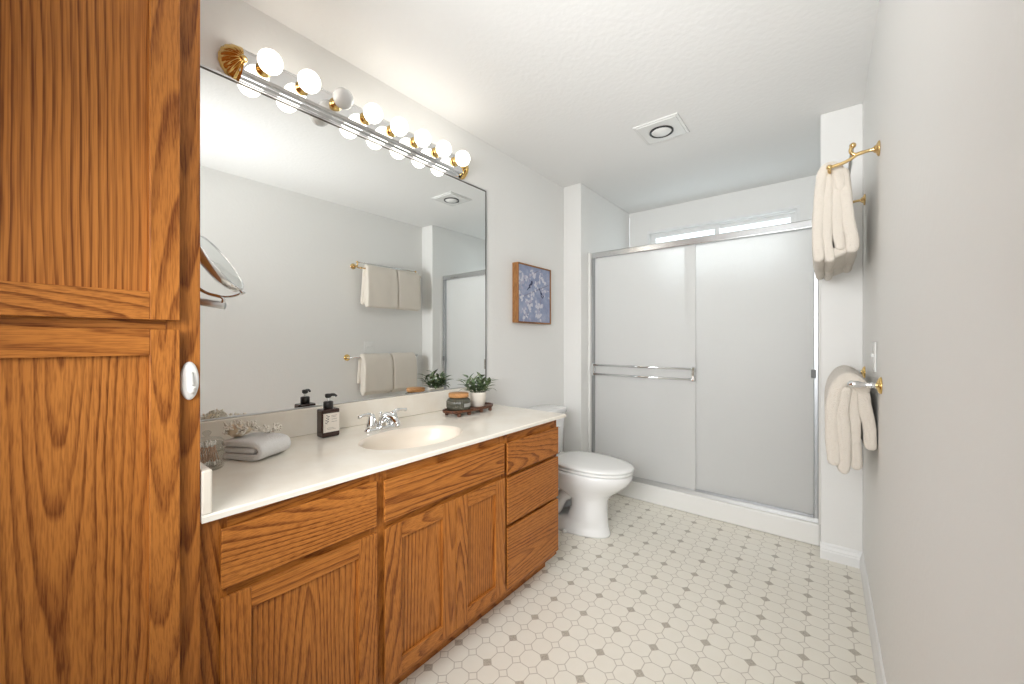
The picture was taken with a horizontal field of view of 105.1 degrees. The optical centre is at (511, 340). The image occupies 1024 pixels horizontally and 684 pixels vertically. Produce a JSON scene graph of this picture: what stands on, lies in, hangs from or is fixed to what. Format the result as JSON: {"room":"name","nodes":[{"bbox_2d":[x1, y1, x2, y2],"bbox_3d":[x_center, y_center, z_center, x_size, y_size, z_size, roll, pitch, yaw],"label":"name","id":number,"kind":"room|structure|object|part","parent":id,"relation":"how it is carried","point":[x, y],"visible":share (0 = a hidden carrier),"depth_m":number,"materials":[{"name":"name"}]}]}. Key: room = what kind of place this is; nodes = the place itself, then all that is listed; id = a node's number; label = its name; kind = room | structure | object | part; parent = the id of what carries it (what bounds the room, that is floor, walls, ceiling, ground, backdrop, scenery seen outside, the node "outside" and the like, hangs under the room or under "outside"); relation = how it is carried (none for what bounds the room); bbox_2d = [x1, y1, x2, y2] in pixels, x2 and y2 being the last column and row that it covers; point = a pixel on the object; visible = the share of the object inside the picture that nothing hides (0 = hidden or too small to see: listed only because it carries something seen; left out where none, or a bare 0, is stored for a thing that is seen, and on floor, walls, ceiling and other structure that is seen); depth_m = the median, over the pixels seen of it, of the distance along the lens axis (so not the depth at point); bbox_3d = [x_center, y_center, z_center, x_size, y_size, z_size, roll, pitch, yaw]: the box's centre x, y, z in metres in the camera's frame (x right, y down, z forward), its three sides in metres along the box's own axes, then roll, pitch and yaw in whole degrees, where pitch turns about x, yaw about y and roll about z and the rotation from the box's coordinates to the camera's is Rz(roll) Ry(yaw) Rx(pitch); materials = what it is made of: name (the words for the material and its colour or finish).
{"room":"bathroom","nodes":[
{"label":"bathroom","id":0,"kind":"room"},
{"bbox_2d":[200,0,563,451],"bbox_3d":[-1.120,-0.026,1.367,0.120,2.440,6.734,0,0,39],"label":"wall","id":1,"kind":"structure","parent":0,"point":[525,208],"depth_m":2.55,"materials":[{"name":"white paint"}]},
{"bbox_2d":[200,387,483,453],"bbox_3d":[-0.655,0.330,1.836,0.020,0.108,1.518,0,0,39],"label":"backsplash","id":2,"kind":"structure","parent":1,"relation":"attached to","point":[303,421],"depth_m":1.71,"materials":[{"name":"stone"}]},
{"bbox_2d":[200,64,486,420],"bbox_3d":[-0.653,-0.334,1.847,0.009,1.216,1.576,0,0,39],"label":"wall mirror","id":3,"kind":"object","parent":1,"relation":"attached to","point":[360,261],"visible":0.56,"depth_m":1.67,"materials":[{"name":"white mirror"}]},
{"bbox_2d":[218,44,469,179],"bbox_3d":[-0.595,-1.002,1.807,0.149,0.132,1.220,0,0,39],"label":"vanity light bar","id":4,"kind":"object","parent":1,"relation":"attached to","point":[264,71],"visible":1,"depth_m":1.63,"materials":[{"name":"silver metal"}]},
{"bbox_2d":[256,48,282,76],"bbox_3d":[-0.880,-1.002,1.419,0.109,0.080,0.080,0,0,39],"label":"bulb","id":5,"kind":"object","parent":4,"relation":"attached to","point":[268,62],"depth_m":1.39,"materials":[{"name":"white glass"}]},
{"bbox_2d":[295,69,320,94],"bbox_3d":[-0.795,-1.002,1.526,0.109,0.080,0.080,0,0,39],"label":"bulb","id":6,"kind":"object","parent":4,"relation":"attached to","point":[307,82],"depth_m":1.50,"materials":[{"name":"white glass"}]},
{"bbox_2d":[330,87,353,110],"bbox_3d":[-0.710,-1.002,1.632,0.109,0.080,0.080,0,0,39],"label":"bulb","id":7,"kind":"object","parent":4,"relation":"attached to","point":[342,99],"depth_m":1.61,"materials":[{"name":"white glass"}]},
{"bbox_2d":[360,103,382,124],"bbox_3d":[-0.624,-1.002,1.739,0.109,0.080,0.080,0,0,39],"label":"bulb","id":8,"kind":"object","parent":4,"relation":"attached to","point":[372,114],"depth_m":1.71,"materials":[{"name":"white glass"}]},
{"bbox_2d":[387,117,407,136],"bbox_3d":[-0.539,-1.002,1.846,0.109,0.080,0.080,0,0,39],"label":"bulb","id":9,"kind":"object","parent":4,"relation":"attached to","point":[398,127],"depth_m":1.82,"materials":[{"name":"white glass"}]},
{"bbox_2d":[411,129,430,147],"bbox_3d":[-0.453,-1.002,1.952,0.109,0.080,0.080,0,0,39],"label":"bulb","id":10,"kind":"object","parent":4,"relation":"attached to","point":[421,139],"depth_m":1.92,"materials":[{"name":"white glass"}]},
{"bbox_2d":[432,140,451,157],"bbox_3d":[-0.368,-1.002,2.059,0.109,0.080,0.080,0,0,39],"label":"bulb","id":11,"kind":"object","parent":4,"relation":"attached to","point":[443,149],"depth_m":2.03,"materials":[{"name":"white glass"}]},
{"bbox_2d":[451,150,469,166],"bbox_3d":[-0.282,-1.002,2.165,0.109,0.080,0.080,0,0,39],"label":"bulb","id":12,"kind":"object","parent":4,"relation":"attached to","point":[462,158],"depth_m":2.14,"materials":[{"name":"white glass"}]},
{"bbox_2d":[512,262,550,324],"bbox_3d":[0.148,-0.327,2.814,0.050,0.410,0.406,0,0,39],"label":"framed painting","id":13,"kind":"object","parent":1,"relation":"attached to","point":[531,285],"visible":1,"depth_m":2.76,"materials":[{"name":"brown wood"}]},
{"bbox_2d":[242,0,878,213],"bbox_3d":[-0.362,-1.296,0.761,2.061,0.100,6.974,0,0,39],"label":"ceiling","id":14,"kind":"structure","parent":0,"point":[561,88],"depth_m":1.84,"materials":[{"name":"white paint"}]},
{"bbox_2d":[633,112,689,144],"bbox_3d":[0.881,-1.232,2.312,0.252,0.027,0.252,0,0,39],"label":"exhaust fan","id":15,"kind":"object","parent":14,"relation":"in","point":[670,126],"visible":1,"depth_m":2.28,"materials":[{"name":"white plastic"}]},
{"bbox_2d":[564,183,629,451],"bbox_3d":[0.788,-0.026,3.524,0.161,2.440,0.983,0,0,39],"label":"wall","id":16,"kind":"structure","parent":0,"point":[592,223],"depth_m":3.15,"materials":[{"name":"white paint"}]},
{"bbox_2d":[399,494,876,683],"bbox_3d":[-0.700,1.244,0.339,2.061,0.100,8.054,0,0,39],"label":"floor","id":17,"kind":"structure","parent":0,"point":[671,596],"depth_m":1.68,"materials":[{"name":"tile"}]},
{"bbox_2d":[0,0,199,683],"bbox_3d":[-1.097,0.014,0.804,0.619,2.360,0.603,0,0,39],"label":"linen cabinet","id":18,"kind":"object","parent":17,"relation":"on","point":[100,99],"visible":1,"depth_m":0.73,"materials":[{"name":"brown wood"}]},
{"bbox_3d":[-0.864,0.526,0.622,0.007,0.993,0.426,0,0,39],"label":"door panel","id":19,"kind":"part","parent":18,"relation":"part of","materials":[{"name":"brown wood"}]},
{"bbox_3d":[-0.864,-0.584,0.622,0.007,0.973,0.426,0,0,39],"label":"door panel","id":20,"kind":"part","parent":18,"relation":"part of","materials":[{"name":"brown wood"}]},
{"bbox_3d":[-0.861,0.526,0.620,0.019,1.097,0.520,0,0,39],"label":"door","id":21,"kind":"part","parent":18,"relation":"part of","materials":[{"name":"brown wood"}]},
{"bbox_3d":[-0.861,-0.586,0.620,0.019,1.089,0.520,0,0,39],"label":"door","id":22,"kind":"part","parent":18,"relation":"part of","materials":[{"name":"brown wood"}]},
{"bbox_2d":[180,362,198,399],"bbox_3d":[-0.681,0.086,0.832,0.035,0.082,0.033,0,0,39],"label":"hook","id":23,"kind":"object","parent":18,"relation":"attached to","point":[189,375],"visible":1,"depth_m":0.83,"materials":[{"name":"white ceramic"}]},
{"bbox_2d":[200,235,244,308],"bbox_3d":[-0.865,-0.195,1.117,0.205,0.214,0.176,0,0,39],"label":"magnifying mirror","id":24,"kind":"object","parent":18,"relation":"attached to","point":[212,259],"visible":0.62,"depth_m":1.11,"materials":[{"name":"silver metal"}]},
{"bbox_3d":[-0.895,-0.131,1.110,0.152,0.083,0.031,0,0,-8],"label":"swing arm","id":25,"kind":"part","parent":24,"relation":"part of","materials":[{"name":"silver metal"}]},
{"bbox_2d":[200,420,557,683],"bbox_3d":[-0.452,0.798,1.626,0.598,0.793,1.484,0,0,39],"label":"vanity cabinet","id":26,"kind":"object","parent":17,"relation":"on","point":[366,579],"visible":0.91,"depth_m":1.19,"materials":[{"name":"brown wood"}]},
{"bbox_3d":[-0.543,0.831,1.050,0.019,0.486,0.396,0,0,39],"label":"door","id":27,"kind":"part","parent":26,"relation":"part of","materials":[{"name":"brown wood"}]},
{"bbox_3d":[-0.543,0.499,1.050,0.018,0.138,0.396,0,0,39],"label":"drawer","id":28,"kind":"part","parent":26,"relation":"part of","materials":[{"name":"brown wood"}]},
{"bbox_3d":[-0.546,0.831,1.053,0.007,0.382,0.276,0,0,39],"label":"door panel","id":29,"kind":"part","parent":26,"relation":"part of","materials":[{"name":"brown wood"}]},
{"bbox_2d":[200,387,565,523],"bbox_3d":[-0.432,0.394,1.645,0.606,0.234,1.538,0,0,39],"label":"countertop","id":30,"kind":"structure","parent":26,"relation":"on","point":[311,462],"depth_m":1.41,"materials":[{"name":"stone"}]},
{"bbox_2d":[222,432,290,460],"bbox_3d":[-0.849,0.351,1.308,0.156,0.064,0.127,0,0,11],"label":"hand towel","id":31,"kind":"object","parent":30,"relation":"on","point":[254,446],"visible":1,"depth_m":1.26,"materials":[{"name":"white fabric"}]},
{"bbox_2d":[223,420,257,437],"bbox_3d":[-0.901,0.292,1.303,0.096,0.060,0.069,0,0,-3],"label":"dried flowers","id":32,"kind":"object","parent":31,"relation":"on","point":[239,428],"visible":1,"depth_m":1.29,"materials":[{"name":"beige plant"}]},
{"bbox_2d":[254,423,281,432],"bbox_3d":[-0.840,0.304,1.355,0.086,0.031,0.086,0,0,39],"label":"sprig","id":33,"kind":"object","parent":31,"relation":"on","point":[259,428],"visible":1,"depth_m":1.34,"materials":[{"name":"white plant"}]},
{"bbox_2d":[317,393,338,437],"bbox_3d":[-0.737,0.297,1.573,0.050,0.172,0.072,0,0,39],"label":"soap bottle","id":34,"kind":"object","parent":30,"relation":"on","point":[328,416],"visible":1,"depth_m":1.55,"materials":[{"name":"brown"}]},
{"bbox_2d":[358,408,406,432],"bbox_3d":[-0.554,0.343,1.694,0.171,0.082,0.177,0,0,-5],"label":"sink faucet","id":35,"kind":"object","parent":30,"relation":"on","point":[387,420],"visible":1,"depth_m":1.65,"materials":[{"name":"silver metal"}]},
{"bbox_3d":[-0.605,0.335,1.640,0.048,0.066,0.089,0,0,39],"label":"lever handle","id":36,"kind":"part","parent":35,"relation":"part of","materials":[{"name":"silver metal"}]},
{"bbox_3d":[-0.559,0.375,1.697,0.058,0.019,0.172,0,0,39],"label":"plate","id":37,"kind":"part","parent":35,"relation":"part of","materials":[{"name":"silver metal"}]},
{"bbox_3d":[-0.522,0.339,1.668,0.145,0.067,0.048,0,0,39],"label":"spout","id":38,"kind":"part","parent":35,"relation":"part of","materials":[{"name":"silver metal"}]},
{"bbox_3d":[-0.513,0.335,1.754,0.048,0.066,0.089,0,0,39],"label":"lever handle","id":39,"kind":"part","parent":35,"relation":"part of","materials":[{"name":"silver metal"}]},
{"bbox_2d":[358,425,461,449],"bbox_3d":[-0.396,0.448,1.579,0.316,0.126,0.448,0,0,39],"label":"sink","id":40,"kind":"object","parent":30,"relation":"in","point":[411,437],"depth_m":1.70,"materials":[{"name":"white ceramic"}]},
{"bbox_2d":[443,402,492,416],"bbox_3d":[-0.230,0.367,2.093,0.134,0.032,0.334,0,0,39],"label":"wooden tray","id":41,"kind":"object","parent":30,"relation":"on","point":[488,405],"visible":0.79,"depth_m":2.02,"materials":[{"name":"red wood"}]},
{"bbox_2d":[446,392,470,410],"bbox_3d":[-0.277,0.314,2.031,0.126,0.086,0.126,0,0,39],"label":"jar candle","id":42,"kind":"object","parent":41,"relation":"on","point":[457,401],"visible":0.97,"depth_m":1.98,"materials":[{"name":"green glass"}]},
{"bbox_3d":[-0.277,0.281,2.031,0.104,0.021,0.104,0,0,39],"label":"lid","id":43,"kind":"part","parent":42,"relation":"part of","materials":[{"name":"brown wood"}]},
{"bbox_2d":[457,372,493,406],"bbox_3d":[-0.180,0.264,2.155,0.223,0.185,0.215,0,0,-39],"label":"potted plant","id":44,"kind":"object","parent":41,"relation":"on","point":[478,397],"visible":0.99,"depth_m":2.12,"materials":[{"name":"green plant"}]},
{"bbox_3d":[-0.187,0.319,2.149,0.092,0.076,0.092,0,0,39],"label":"flower pot","id":45,"kind":"part","parent":44,"relation":"part of","materials":[{"name":"beige ceramic"}]},
{"bbox_3d":[-0.309,0.831,1.343,0.019,0.486,0.298,0,0,39],"label":"door","id":46,"kind":"part","parent":26,"relation":"part of","materials":[{"name":"brown wood"}]},
{"bbox_3d":[-0.312,0.831,1.345,0.007,0.386,0.174,0,0,39],"label":"door panel","id":47,"kind":"part","parent":26,"relation":"part of","materials":[{"name":"brown wood"}]},
{"bbox_3d":[-0.220,0.502,1.453,0.018,0.131,0.584,0,0,39],"label":"drawer","id":48,"kind":"part","parent":26,"relation":"part of","materials":[{"name":"brown wood"}]},
{"bbox_3d":[-0.125,0.831,1.572,0.019,0.486,0.286,0,0,39],"label":"door","id":49,"kind":"part","parent":26,"relation":"part of","materials":[{"name":"brown wood"}]},
{"bbox_3d":[-0.128,0.831,1.575,0.007,0.386,0.162,0,0,39],"label":"door panel","id":50,"kind":"part","parent":26,"relation":"part of","materials":[{"name":"brown wood"}]},
{"bbox_3d":[0.103,0.942,1.856,0.018,0.264,0.410,0,0,39],"label":"drawer","id":51,"kind":"part","parent":26,"relation":"part of","materials":[{"name":"brown wood"}]},
{"bbox_3d":[0.103,0.695,1.856,0.018,0.203,0.410,0,0,39],"label":"drawer","id":52,"kind":"part","parent":26,"relation":"part of","materials":[{"name":"brown wood"}]},
{"bbox_3d":[0.103,0.511,1.856,0.018,0.137,0.410,0,0,39],"label":"drawer","id":53,"kind":"part","parent":26,"relation":"part of","materials":[{"name":"brown wood"}]},
{"bbox_2d":[525,404,633,538],"bbox_3d":[0.406,0.835,2.539,0.773,0.719,0.456,0,0,39],"label":"toilet","id":54,"kind":"object","parent":17,"relation":"on","point":[586,480],"visible":0.68,"depth_m":2.38,"materials":[{"name":"white ceramic"}]},
{"bbox_3d":[0.191,0.493,2.711,0.223,0.036,0.456,0,0,39],"label":"tank lid","id":55,"kind":"part","parent":54,"relation":"part of","materials":[{"name":"white ceramic"}]},
{"bbox_3d":[0.187,0.655,2.714,0.202,0.286,0.424,0,0,39],"label":"tank","id":56,"kind":"part","parent":54,"relation":"part of","materials":[{"name":"white ceramic"}]},
{"bbox_3d":[0.504,0.763,2.460,0.521,0.024,0.376,0,0,39],"label":"seat lid","id":57,"kind":"part","parent":54,"relation":"part of","materials":[{"name":"white plastic"}]},
{"bbox_3d":[0.436,0.997,2.514,0.677,0.395,0.372,0,0,39],"label":"bowl","id":58,"kind":"part","parent":54,"relation":"part of","materials":[{"name":"white ceramic"}]},
{"bbox_3d":[0.505,0.788,2.459,0.512,0.016,0.370,0,0,39],"label":"seat","id":59,"kind":"part","parent":54,"relation":"part of","materials":[{"name":"white plastic"}]},
{"bbox_2d":[616,481,820,545],"bbox_3d":[1.469,1.128,3.058,1.482,0.132,0.856,0,0,39],"label":"shower pan","id":60,"kind":"object","parent":17,"relation":"on","point":[808,532],"visible":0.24,"depth_m":2.55,"materials":[{"name":"white plastic"}]},
{"bbox_2d":[588,253,820,524],"bbox_3d":[1.464,0.216,3.053,1.482,1.854,0.870,0,0,39],"label":"shower surround","id":61,"kind":"object","parent":60,"relation":"on","point":[589,254],"visible":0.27,"depth_m":3.17,"materials":[{"name":"white plastic"}]},
{"bbox_3d":[0.894,0.216,3.510,0.021,1.854,0.870,0,0,39],"label":"panel","id":62,"kind":"part","parent":61,"relation":"part of","materials":[{"name":"white plastic"}]},
{"bbox_3d":[2.038,0.216,2.593,0.011,1.854,0.870,0,0,39],"label":"panel","id":63,"kind":"part","parent":61,"relation":"part of","materials":[{"name":"white plastic"}]},
{"bbox_2d":[591,219,818,522],"bbox_3d":[1.215,0.176,2.731,1.451,1.772,0.100,0,0,39],"label":"shower door","id":64,"kind":"structure","parent":60,"relation":"on","point":[705,364],"depth_m":2.65,"materials":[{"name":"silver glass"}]},
{"bbox_3d":[0.970,0.183,2.939,0.756,1.690,0.005,0,0,39],"label":"obscure glass","id":65,"kind":"part","parent":64,"relation":"part of","materials":[{"name":"white glass"}]},
{"bbox_3d":[0.970,0.180,2.939,0.756,1.728,0.016,0,0,39],"label":"sliding panel","id":66,"kind":"part","parent":64,"relation":"part of","materials":[{"name":"silver metal"}]},
{"bbox_3d":[1.228,-0.686,2.748,1.451,0.048,0.056,0,0,39],"label":"header rail","id":67,"kind":"part","parent":64,"relation":"part of","materials":[{"name":"silver metal"}]},
{"bbox_3d":[1.502,0.180,2.546,0.724,1.728,0.016,0,0,39],"label":"sliding panel","id":68,"kind":"part","parent":64,"relation":"part of","materials":[{"name":"white glass"}]},
{"bbox_3d":[1.502,0.183,2.546,0.724,1.690,0.005,0,0,39],"label":"obscure glass","id":69,"kind":"part","parent":64,"relation":"part of","materials":[{"name":"white glass"}]},
{"bbox_2d":[630,175,815,246],"bbox_3d":[1.775,-0.026,3.440,1.484,2.440,0.120,0,0,39],"label":"wall","id":70,"kind":"structure","parent":0,"point":[800,191],"depth_m":3.32,"materials":[{"name":"white paint"}]},
{"bbox_2d":[647,205,799,244],"bbox_3d":[1.782,-0.784,3.418,1.180,0.516,0.104,0,0,39],"label":"window","id":71,"kind":"structure","parent":70,"relation":"in","point":[793,212],"depth_m":3.36,"materials":[{"name":"white plastic"}]},
{"bbox_3d":[1.585,-0.784,3.601,0.575,0.446,0.016,0,0,39],"label":"sash","id":72,"kind":"part","parent":71,"relation":"part of","materials":[{"name":"white plastic"}]},
{"bbox_3d":[2.014,-0.784,3.280,0.575,0.446,0.016,0,0,39],"label":"sash","id":73,"kind":"part","parent":71,"relation":"part of","materials":[{"name":"white plastic"}]},
{"bbox_2d":[821,103,862,551],"bbox_3d":[2.077,-0.026,2.490,0.176,2.440,0.983,0,0,39],"label":"wall","id":74,"kind":"structure","parent":0,"point":[842,295],"depth_m":2.10,"materials":[{"name":"white paint"}]},
{"bbox_2d":[820,541,862,568],"bbox_3d":[1.765,1.150,2.102,0.178,0.088,0.014,0,0,39],"label":"baseboard","id":75,"kind":"structure","parent":74,"relation":"attached to","point":[831,552],"depth_m":2.10,"materials":[{"name":"white paint"}]},
{"bbox_2d":[863,0,1023,683],"bbox_3d":[0.395,-0.026,0.154,0.120,2.440,6.734,0,0,39],"label":"wall","id":76,"kind":"structure","parent":0,"point":[943,210],"depth_m":0.63,"materials":[{"name":"white paint"}]},
{"bbox_2d":[826,140,879,204],"bbox_3d":[1.483,-0.699,1.730,0.152,0.084,0.719,0,0,39],"label":"towel rack","id":77,"kind":"object","parent":76,"relation":"attached to","point":[876,149],"visible":0.64,"depth_m":1.47,"materials":[{"name":"gold metal"}]},
{"bbox_2d":[814,260,854,280],"bbox_3d":[1.555,-0.507,1.897,0.156,0.403,0.276,0,0,39],"label":"bath towel","id":78,"kind":"object","parent":77,"relation":"hanging from","point":[845,268],"visible":0.14,"depth_m":1.87,"materials":[{"name":"beige fabric"}]},
{"bbox_2d":[812,161,859,272],"bbox_3d":[1.365,-0.508,1.658,0.159,0.400,0.333,0,0,39],"label":"bath towel","id":79,"kind":"object","parent":77,"relation":"hanging from","point":[835,236],"visible":0.99,"depth_m":1.54,"materials":[{"name":"beige fabric"}]},
{"bbox_3d":[1.271,-0.699,1.474,0.140,0.084,0.020,0,0,39],"label":"bracket arm","id":80,"kind":"part","parent":77,"relation":"part of","materials":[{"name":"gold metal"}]},
{"bbox_2d":[847,366,881,393],"bbox_3d":[1.493,0.158,1.694,0.092,0.060,0.800,0,0,39],"label":"towel bar","id":81,"kind":"object","parent":76,"relation":"attached to","point":[854,384],"visible":0.71,"depth_m":1.40,"materials":[{"name":"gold metal"}]},
{"bbox_2d":[824,365,857,408],"bbox_3d":[1.577,0.319,1.855,0.154,0.396,0.288,0,0,39],"label":"bath towel","id":82,"kind":"object","parent":81,"relation":"hanging from","point":[841,367],"visible":0.03,"depth_m":1.83,"materials":[{"name":"beige fabric"}]},
{"bbox_2d":[825,369,876,473],"bbox_3d":[1.388,0.320,1.618,0.154,0.396,0.314,0,0,39],"label":"bath towel","id":83,"kind":"object","parent":81,"relation":"hanging from","point":[849,415],"visible":0.88,"depth_m":1.51,"materials":[{"name":"beige fabric"}]},
{"bbox_3d":[1.258,0.158,1.408,0.082,0.026,0.026,0,0,39],"label":"bar post","id":84,"kind":"part","parent":81,"relation":"part of","materials":[{"name":"silver metal"}]},
{"bbox_2d":[860,553,885,683],"bbox_3d":[0.036,1.150,-0.187,0.014,0.088,5.721,0,0,39],"label":"baseboard","id":85,"kind":"structure","parent":76,"relation":"attached to","point":[877,657],"depth_m":1.55,"materials":[{"name":"white paint"}]},
{"bbox_2d":[871,342,875,371],"bbox_3d":[1.436,0.064,1.559,0.012,0.116,0.116,0,0,39],"label":"light switch","id":86,"kind":"object","parent":76,"relation":"attached to","point":[873,355],"visible":1,"depth_m":1.54,"materials":[{"name":"white plastic"}]}
]}

